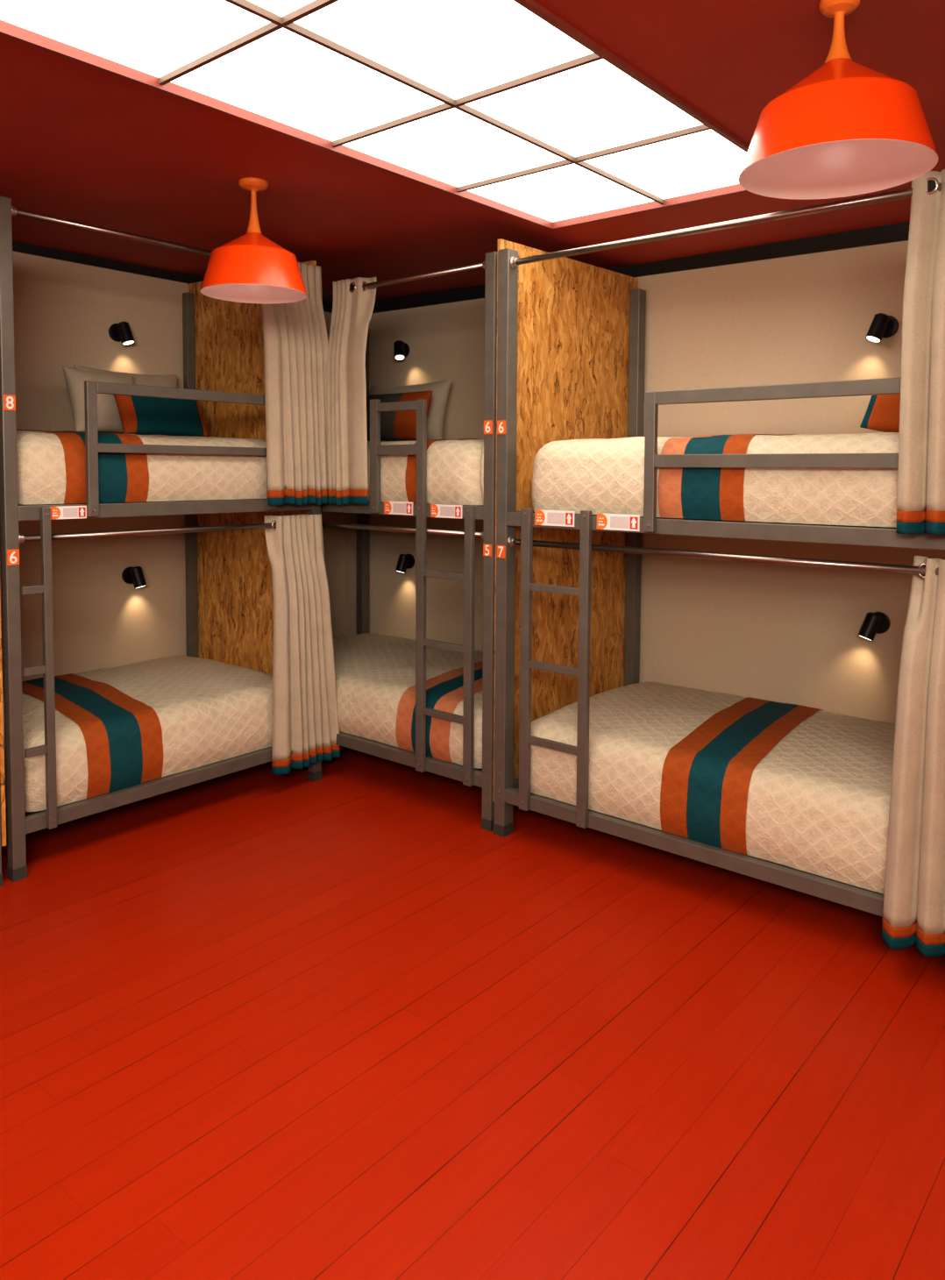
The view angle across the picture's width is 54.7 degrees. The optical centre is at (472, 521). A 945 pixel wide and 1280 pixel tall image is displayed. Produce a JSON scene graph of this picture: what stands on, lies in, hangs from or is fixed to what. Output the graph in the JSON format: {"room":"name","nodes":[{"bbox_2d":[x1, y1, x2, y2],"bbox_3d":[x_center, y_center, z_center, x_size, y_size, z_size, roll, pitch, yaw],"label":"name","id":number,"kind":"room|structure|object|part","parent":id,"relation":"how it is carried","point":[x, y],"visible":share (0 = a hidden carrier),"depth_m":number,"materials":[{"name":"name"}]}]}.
{"room":"dormitory","nodes":[
{"label":"dormitory","id":0,"kind":"room"},
{"bbox_2d":[0,251,344,685],"bbox_3d":[-2.487,-0.050,3.545,0.120,2.450,5.200,3,4,40],"label":"wall","id":1,"kind":"structure","parent":0,"point":[65,312],"depth_m":4.30,"materials":[{"name":"beige paint"}]},
{"bbox_2d":[108,321,135,345],"bbox_3d":[-1.653,-0.887,4.313,0.101,0.110,0.089,3,4,40],"label":"reading lamp","id":2,"kind":"object","parent":1,"relation":"attached to","point":[120,331],"visible":1,"depth_m":4.30,"materials":[{"name":"black metal"}]},
{"bbox_3d":[-1.688,-0.897,4.338,0.014,0.084,0.084,3,4,40],"label":"wall plate","id":3,"kind":"part","parent":2,"relation":"part of","materials":[{"name":"black metal"}]},
{"bbox_2d":[121,566,146,588],"bbox_3d":[-1.632,0.273,4.417,0.095,0.110,0.088,3,4,40],"label":"reading lamp","id":4,"kind":"object","parent":1,"relation":"attached to","point":[130,575],"visible":1,"depth_m":4.40,"materials":[{"name":"black metal"}]},
{"bbox_3d":[-1.664,0.263,4.441,0.014,0.084,0.084,3,4,40],"label":"wall plate","id":5,"kind":"part","parent":4,"relation":"part of","materials":[{"name":"black metal"}]},
{"bbox_2d":[12,241,332,312],"bbox_3d":[-2.429,-1.153,3.439,0.011,0.065,5.199,3,4,40],"label":"trim","id":6,"kind":"structure","parent":1,"relation":"attached to","point":[17,246],"depth_m":4.29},
{"bbox_2d":[0,746,944,1279],"bbox_3d":[-0.387,1.332,1.932,5.520,0.100,5.320,3,4,40],"label":"floor","id":7,"kind":"structure","parent":0,"point":[256,1023],"depth_m":2.18,"materials":[{"name":"red paint"}]},
{"bbox_2d":[0,806,2,886],"bbox_3d":[-2.485,0.096,2.638,1.000,2.262,1.705,3,4,40],"label":"bunk bed","id":8,"kind":"object","parent":7,"relation":"on","point":[1,873],"visible":1,"depth_m":3.03,"materials":[{"name":"grey paint"}]},
{"bbox_3d":[-1.586,0.082,2.967,0.044,2.261,0.044,3,4,40],"label":"post","id":9,"kind":"part","parent":8,"relation":"part of","materials":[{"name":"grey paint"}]},
{"bbox_2d":[0,597,6,846],"bbox_3d":[-1.938,-0.032,3.299,1.007,2.188,0.013,3,4,40],"label":"board","id":10,"kind":"object","parent":8,"relation":"attached to","point":[2,746],"visible":1,"depth_m":3.02,"materials":[{"name":"brown wood"}]},
{"bbox_2d":[0,195,322,881],"bbox_3d":[-1.473,0.034,3.823,1.025,2.262,1.347,3,4,40],"label":"bunk bed","id":11,"kind":"object","parent":7,"relation":"on","point":[19,822],"visible":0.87,"depth_m":3.14,"materials":[{"name":"grey paint"}]},
{"bbox_3d":[-1.907,1.015,3.388,0.910,0.050,0.028,3,4,40],"label":"rail","id":12,"kind":"part","parent":11,"relation":"part of","materials":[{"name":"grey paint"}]},
{"bbox_3d":[-1.514,-0.388,2.985,0.002,0.050,0.038,3,4,40],"label":"number plate","id":13,"kind":"part","parent":11,"relation":"part of","materials":[{"name":"orange plastic"}]},
{"bbox_3d":[-1.535,0.079,3.027,0.044,2.261,0.044,3,4,40],"label":"post","id":14,"kind":"part","parent":11,"relation":"part of","materials":[{"name":"grey metal"}]},
{"bbox_3d":[-1.517,0.119,3.014,0.002,0.052,0.038,3,4,40],"label":"number plate","id":15,"kind":"part","parent":11,"relation":"part of","materials":[{"name":"orange plastic"}]},
{"bbox_3d":[-1.334,-0.252,3.196,0.022,0.472,0.037,3,4,40],"label":"guard post","id":16,"kind":"part","parent":11,"relation":"part of","materials":[{"name":"grey metal"}]},
{"bbox_3d":[-1.113,-1.042,3.465,0.023,0.023,1.250,3,4,40],"label":"curtain rod","id":17,"kind":"part","parent":11,"relation":"part of","materials":[{"name":"silver metal"}]},
{"bbox_2d":[2,655,272,811],"bbox_3d":[-1.493,0.823,3.879,0.993,0.279,1.248,3,4,40],"label":"mattress","id":18,"kind":"object","parent":11,"relation":"on","point":[117,728],"visible":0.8,"depth_m":3.58,"materials":[{"name":"beige fabric"}]},
{"bbox_2d":[16,429,266,504],"bbox_3d":[-1.487,-0.234,3.819,0.992,0.272,1.248,3,4,40],"label":"mattress","id":19,"kind":"object","parent":11,"relation":"on","point":[52,465],"visible":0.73,"depth_m":3.37,"materials":[{"name":"beige fabric"}]},
{"bbox_2d":[62,366,134,433],"bbox_3d":[-1.625,-0.526,4.032,0.145,0.288,0.340,3,4,34],"label":"pillow","id":20,"kind":"object","parent":19,"relation":"on","point":[109,419],"visible":0.52,"depth_m":3.95,"materials":[{"name":"beige fabric"}]},
{"bbox_2d":[73,364,177,433],"bbox_3d":[-1.594,-0.553,4.285,0.163,0.318,0.520,3,4,40],"label":"pillow","id":21,"kind":"object","parent":19,"relation":"on","point":[167,380],"visible":0.24,"depth_m":4.32,"materials":[{"name":"beige fabric"}]},
{"bbox_2d":[113,394,207,436],"bbox_3d":[-1.389,-0.491,4.067,0.148,0.219,0.410,3,4,40],"label":"cushion","id":22,"kind":"object","parent":19,"relation":"on","point":[138,415],"visible":0.67,"depth_m":4.00,"materials":[{"name":"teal fabric"}]},
{"bbox_3d":[-1.120,1.009,3.577,0.033,0.050,1.258,3,4,40],"label":"rail","id":23,"kind":"part","parent":11,"relation":"part of","materials":[{"name":"grey metal"}]},
{"bbox_3d":[-1.119,0.035,3.526,0.023,0.023,1.250,3,4,40],"label":"curtain rod","id":24,"kind":"part","parent":11,"relation":"part of","materials":[{"name":"silver metal"}]},
{"bbox_3d":[-1.113,-0.051,3.516,0.033,0.050,1.258,3,4,40],"label":"rail","id":25,"kind":"part","parent":11,"relation":"part of","materials":[{"name":"grey metal"}]},
{"bbox_3d":[-1.083,-0.484,3.481,0.022,0.040,0.740,3,4,40],"label":"guard rail","id":26,"kind":"part","parent":11,"relation":"part of","materials":[{"name":"grey metal"}]},
{"bbox_3d":[-1.430,-0.012,4.635,0.044,2.261,0.044,3,4,40],"label":"post","id":27,"kind":"part","parent":11,"relation":"part of","materials":[{"name":"grey metal"}]},
{"bbox_2d":[188,260,316,675],"bbox_3d":[-1.067,-0.077,4.371,0.963,2.208,0.018,3,4,40],"label":"board","id":28,"kind":"object","parent":11,"relation":"attached to","point":[235,578],"visible":0.29,"depth_m":4.43,"materials":[{"name":"brown wood"}]},
{"bbox_3d":[-0.835,-0.283,3.789,0.022,0.472,0.035,3,4,40],"label":"guard post","id":29,"kind":"part","parent":11,"relation":"part of","materials":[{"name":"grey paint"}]},
{"bbox_2d":[259,262,328,505],"bbox_3d":[-0.738,-0.581,3.856,0.096,1.028,0.368,3,4,40],"label":"curtain","id":30,"kind":"object","parent":11,"relation":"hanging from","point":[295,335],"visible":0.9,"depth_m":3.83,"materials":[{"name":"beige fabric"}]},
{"bbox_2d":[264,513,341,775],"bbox_3d":[-0.731,0.519,3.971,0.118,1.094,0.370,3,4,40],"label":"curtain","id":31,"kind":"object","parent":11,"relation":"hanging from","point":[306,726],"visible":1,"depth_m":3.92,"materials":[{"name":"beige fabric"}]},
{"bbox_3d":[-0.699,0.027,4.023,0.044,2.261,0.044,3,4,40],"label":"post","id":32,"kind":"part","parent":11,"relation":"part of","materials":[{"name":"grey paint"}]},
{"bbox_2d":[320,251,497,831],"bbox_3d":[-0.288,0.040,4.391,1.773,2.200,1.028,3,4,40],"label":"bunk bed","id":33,"kind":"object","parent":7,"relation":"on","point":[483,778],"visible":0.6,"depth_m":3.63,"materials":[{"name":"grey paint"}]},
{"bbox_2d":[327,277,376,504],"bbox_3d":[-0.524,-0.552,3.905,0.253,0.966,0.092,2,4,32],"label":"curtain","id":34,"kind":"object","parent":33,"relation":"hanging from","point":[352,304],"visible":1,"depth_m":3.88,"materials":[{"name":"beige fabric"}]},
{"bbox_3d":[-0.638,-0.015,5.314,0.048,2.199,0.060,3,4,40],"label":"post","id":35,"kind":"part","parent":33,"relation":"part of","materials":[{"name":"grey metal"}]},
{"bbox_3d":[-0.408,-0.271,3.824,0.044,0.475,0.022,3,4,40],"label":"guard post","id":36,"kind":"part","parent":33,"relation":"part of","materials":[{"name":"grey metal"}]},
{"bbox_3d":[-0.304,-0.469,3.727,0.224,0.036,0.022,3,4,40],"label":"guard rail","id":37,"kind":"part","parent":33,"relation":"part of","materials":[{"name":"grey metal"}]},
{"bbox_3d":[-0.585,0.019,4.035,1.667,0.023,0.023,3,4,40],"label":"curtain rod","id":38,"kind":"part","parent":33,"relation":"part of","materials":[{"name":"silver metal"}]},
{"bbox_3d":[-0.590,-0.065,4.024,1.675,0.050,0.033,3,4,40],"label":"rail","id":39,"kind":"part","parent":33,"relation":"part of","materials":[{"name":"grey metal"}]},
{"bbox_3d":[-0.579,-1.003,3.977,1.667,0.023,0.023,3,4,40],"label":"curtain rod","id":40,"kind":"part","parent":33,"relation":"part of","materials":[{"name":"silver metal"}]},
{"bbox_2d":[332,632,483,768],"bbox_3d":[-0.279,0.794,4.448,1.655,0.264,0.999,3,4,40],"label":"mattress","id":41,"kind":"object","parent":33,"relation":"on","point":[375,673],"visible":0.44,"depth_m":3.99,"materials":[{"name":"beige fabric"}]},
{"bbox_3d":[-0.596,0.972,4.084,1.675,0.050,0.033,3,4,40],"label":"rail","id":42,"kind":"part","parent":33,"relation":"part of","materials":[{"name":"grey metal"}]},
{"bbox_2d":[367,438,483,504],"bbox_3d":[-0.271,-0.249,4.385,1.662,0.277,0.998,3,4,40],"label":"mattress","id":43,"kind":"object","parent":33,"relation":"on","point":[455,468],"visible":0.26,"depth_m":3.64,"materials":[{"name":"beige fabric"}]},
{"bbox_2d":[366,391,432,440],"bbox_3d":[-0.405,-0.543,4.737,0.460,0.250,0.133,3,4,40],"label":"cushion","id":44,"kind":"object","parent":43,"relation":"on","point":[394,425],"visible":0.62,"depth_m":4.66,"materials":[{"name":"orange fabric"}]},
{"bbox_3d":[-0.471,-0.547,4.792,0.288,0.250,0.133,3,4,40],"label":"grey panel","id":45,"kind":"part","parent":44,"relation":"part of","materials":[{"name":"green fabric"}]},
{"bbox_2d":[370,378,452,440],"bbox_3d":[-0.362,-0.586,4.934,0.600,0.333,0.164,3,4,40],"label":"pillow","id":46,"kind":"object","parent":43,"relation":"on","point":[440,390],"visible":0.44,"depth_m":4.76,"materials":[{"name":"beige fabric"}]},
{"bbox_2d":[480,445,483,504],"bbox_3d":[0.351,-0.207,3.866,0.040,0.259,0.986,3,4,40],"label":"mattress","id":47,"kind":"object","parent":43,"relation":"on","point":[482,453],"depth_m":3.49,"materials":[{"name":"beige fabric"}]},
{"bbox_3d":[0.057,0.110,3.466,0.041,0.046,0.002,3,4,40],"label":"number plate","id":48,"kind":"part","parent":33,"relation":"part of","materials":[{"name":"orange plastic"}]},
{"bbox_3d":[0.059,-0.354,3.440,0.041,0.052,0.002,3,4,40],"label":"number plate","id":49,"kind":"part","parent":33,"relation":"part of","materials":[{"name":"orange plastic"}]},
{"bbox_3d":[0.078,0.093,3.489,0.048,2.199,0.060,3,4,40],"label":"post","id":50,"kind":"part","parent":33,"relation":"part of","materials":[{"name":"grey metal"}]},
{"bbox_2d":[493,238,638,801],"bbox_3d":[0.416,-0.012,3.831,0.017,2.147,1.005,3,4,40],"label":"board","id":51,"kind":"object","parent":33,"relation":"attached to","point":[573,316],"visible":0.57,"depth_m":3.77,"materials":[{"name":"brown wood"}]},
{"bbox_2d":[493,182,944,917],"bbox_3d":[1.075,0.114,3.244,1.754,2.200,1.039,3,4,40],"label":"bunk bed","id":52,"kind":"object","parent":7,"relation":"on","point":[509,792],"visible":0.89,"depth_m":3.16,"materials":[{"name":"grey paint"}]},
{"bbox_3d":[0.107,0.114,3.409,0.040,0.047,0.002,3,4,40],"label":"number plate","id":53,"kind":"part","parent":52,"relation":"part of","materials":[{"name":"orange plastic"}]},
{"bbox_3d":[0.107,-0.348,3.385,0.040,0.051,0.002,3,4,40],"label":"number plate","id":54,"kind":"part","parent":52,"relation":"part of","materials":[{"name":"orange plastic"}]},
{"bbox_3d":[0.125,0.097,3.435,0.050,2.199,0.060,3,4,40],"label":"post","id":55,"kind":"part","parent":52,"relation":"part of","materials":[{"name":"grey metal"}]},
{"bbox_3d":[0.425,1.018,3.853,0.034,0.050,0.892,3,4,40],"label":"rail","id":56,"kind":"part","parent":52,"relation":"part of","materials":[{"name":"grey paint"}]},
{"bbox_2d":[598,517,604,526],"bbox_3d":[0.441,0.002,3.119,0.024,0.027,0.001,3,4,40],"label":"print","id":57,"kind":"object","parent":52,"relation":"attached to","point":[603,524],"depth_m":3.12},
{"bbox_3d":[0.737,0.059,4.163,0.050,2.199,0.060,3,4,40],"label":"post","id":58,"kind":"part","parent":52,"relation":"part of","materials":[{"name":"grey metal"}]},
{"bbox_3d":[0.582,-0.193,2.982,0.037,0.457,0.022,3,4,40],"label":"guard post","id":59,"kind":"part","parent":52,"relation":"part of","materials":[{"name":"grey metal"}]},
{"bbox_3d":[0.764,1.072,2.933,1.652,0.050,0.033,3,4,40],"label":"rail","id":60,"kind":"part","parent":52,"relation":"part of","materials":[{"name":"grey metal"}]},
{"bbox_2d":[530,681,895,894],"bbox_3d":[1.091,0.883,3.295,1.640,0.287,1.010,3,4,40],"label":"mattress","id":61,"kind":"object","parent":52,"relation":"on","point":[804,788],"visible":0.89,"depth_m":3.03,"materials":[{"name":"beige fabric"}]},
{"bbox_2d":[532,432,899,527],"bbox_3d":[1.112,-0.164,3.222,1.600,0.285,1.008,3,4,40],"label":"mattress","id":62,"kind":"object","parent":52,"relation":"on","point":[597,475],"visible":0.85,"depth_m":2.86,"materials":[{"name":"beige fabric"}]},
{"bbox_2d":[860,393,900,432],"bbox_3d":[1.377,-0.347,2.848,0.294,0.208,0.128,2,4,33],"label":"cushion","id":63,"kind":"object","parent":62,"relation":"on","point":[882,414],"visible":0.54,"depth_m":2.85,"materials":[{"name":"orange fabric"}]},
{"bbox_3d":[0.770,0.025,2.873,1.652,0.050,0.033,3,4,40],"label":"rail","id":64,"kind":"part","parent":52,"relation":"part of","materials":[{"name":"grey metal"}]},
{"bbox_3d":[0.774,0.111,2.884,1.644,0.023,0.023,3,4,40],"label":"curtain rod","id":65,"kind":"part","parent":52,"relation":"part of","materials":[{"name":"silver metal"}]},
{"bbox_3d":[0.780,-0.916,2.825,1.644,0.023,0.023,3,4,40],"label":"curtain rod","id":66,"kind":"part","parent":52,"relation":"part of","materials":[{"name":"silver metal"}]},
{"bbox_3d":[0.956,-0.380,2.659,0.935,0.043,0.022,3,4,40],"label":"guard rail","id":67,"kind":"part","parent":52,"relation":"part of","materials":[{"name":"grey metal"}]},
{"bbox_2d":[881,555,944,956],"bbox_3d":[1.278,0.638,2.438,0.318,1.070,0.145,3,4,40],"label":"curtain","id":68,"kind":"object","parent":52,"relation":"hanging from","point":[913,910],"visible":1,"depth_m":2.46,"materials":[{"name":"beige fabric"}]},
{"bbox_2d":[896,169,944,534],"bbox_3d":[1.264,-0.442,2.365,0.295,0.968,0.129,3,4,40],"label":"curtain","id":69,"kind":"object","parent":52,"relation":"hanging from","point":[920,502],"visible":0.98,"depth_m":2.41,"materials":[{"name":"beige fabric"}]},
{"bbox_2d":[0,0,944,301],"bbox_3d":[-0.410,-1.125,1.746,5.520,0.174,5.200,3,4,40],"label":"ceiling","id":70,"kind":"structure","parent":0,"point":[79,142],"depth_m":2.88,"materials":[{"name":"red paint"}]},
{"bbox_2d":[199,177,307,303],"bbox_3d":[-0.723,-0.936,3.022,0.346,0.366,0.346,3,4,40],"label":"pendant lamp","id":71,"kind":"object","parent":70,"relation":"hanging from","point":[251,267],"visible":1,"depth_m":2.94,"materials":[{"name":"orange metal"}]},
{"bbox_3d":[-0.723,-1.021,3.017,0.050,0.141,0.050,3,4,40],"label":"stem","id":72,"kind":"part","parent":71,"relation":"part of","materials":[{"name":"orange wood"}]},
{"bbox_3d":[-0.724,-0.854,3.026,0.346,0.200,0.346,3,4,40],"label":"lamp shade","id":73,"kind":"part","parent":71,"relation":"part of","materials":[{"name":"orange paint"}]},
{"bbox_2d":[0,0,749,230],"bbox_3d":[-0.407,-1.052,1.931,0.954,0.032,3.351,3,4,40],"label":"recessed light","id":74,"kind":"object","parent":70,"relation":"in","point":[507,103],"visible":0.86,"depth_m":2.27,"materials":[{"name":"glowing white diffuser plastic"},{"name":"painted metal"}]},
{"bbox_2d":[739,0,938,199],"bbox_3d":[0.728,-0.867,1.820,0.371,0.335,0.371,3,4,40],"label":"pendant lamp","id":75,"kind":"object","parent":70,"relation":"hanging from","point":[848,128],"visible":1,"depth_m":1.78,"materials":[{"name":"orange metal"}]},
{"bbox_3d":[0.728,-0.958,1.815,0.054,0.096,0.054,3,4,40],"label":"stem","id":76,"kind":"part","parent":75,"relation":"part of","materials":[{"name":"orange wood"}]},
{"bbox_3d":[0.727,-0.807,1.824,0.371,0.214,0.371,3,4,40],"label":"lamp shade","id":77,"kind":"part","parent":75,"relation":"part of","materials":[{"name":"orange paint"}]},
{"bbox_2d":[344,240,944,723],"bbox_3d":[1.291,-0.045,3.849,5.520,2.450,0.120,3,4,40],"label":"wall","id":78,"kind":"structure","parent":0,"point":[772,632],"depth_m":3.90,"materials":[{"name":"beige paint"}]},
{"bbox_2d":[393,340,409,360],"bbox_3d":[-0.396,-0.948,5.079,0.078,0.111,0.139,1,3,11],"label":"reading lamp","id":79,"kind":"object","parent":78,"relation":"attached to","point":[401,349],"visible":1,"depth_m":5.04,"materials":[{"name":"black metal"}]},
{"bbox_3d":[-0.387,-0.959,5.122,0.084,0.084,0.014,3,4,40],"label":"wall plate","id":80,"kind":"part","parent":79,"relation":"part of","materials":[{"name":"black metal"}]},
{"bbox_2d":[395,554,414,573],"bbox_3d":[-0.388,0.237,5.128,0.084,0.110,0.101,3,4,40],"label":"reading lamp","id":81,"kind":"object","parent":78,"relation":"attached to","point":[406,561],"visible":1,"depth_m":5.10,"materials":[{"name":"black metal"}]},
{"bbox_3d":[-0.360,0.226,5.161,0.084,0.084,0.014,3,4,40],"label":"wall plate","id":82,"kind":"part","parent":81,"relation":"part of","materials":[{"name":"black metal"}]},
{"bbox_2d":[372,221,910,312],"bbox_3d":[1.305,-1.113,3.694,5.388,0.131,0.012,3,4,40],"label":"trim","id":83,"kind":"structure","parent":78,"relation":"attached to","point":[895,232],"depth_m":3.86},
{"bbox_2d":[857,611,890,640],"bbox_3d":[1.543,0.406,3.514,0.097,0.111,0.103,3,4,40],"label":"reading lamp","id":84,"kind":"object","parent":78,"relation":"attached to","point":[878,622],"visible":1,"depth_m":3.50,"materials":[{"name":"black metal"}]},
{"bbox_3d":[1.577,0.394,3.543,0.084,0.084,0.014,3,4,40],"label":"wall plate","id":85,"kind":"part","parent":84,"relation":"part of","materials":[{"name":"black metal"}]},
{"bbox_2d":[865,312,898,342],"bbox_3d":[1.546,-0.731,3.452,0.097,0.111,0.103,3,4,40],"label":"reading lamp","id":86,"kind":"object","parent":78,"relation":"attached to","point":[883,325],"visible":1,"depth_m":3.44,"materials":[{"name":"black metal"}]},
{"bbox_3d":[1.580,-0.742,3.482,0.084,0.084,0.014,3,4,40],"label":"wall plate","id":87,"kind":"part","parent":86,"relation":"part of","materials":[{"name":"black metal"}]}
]}

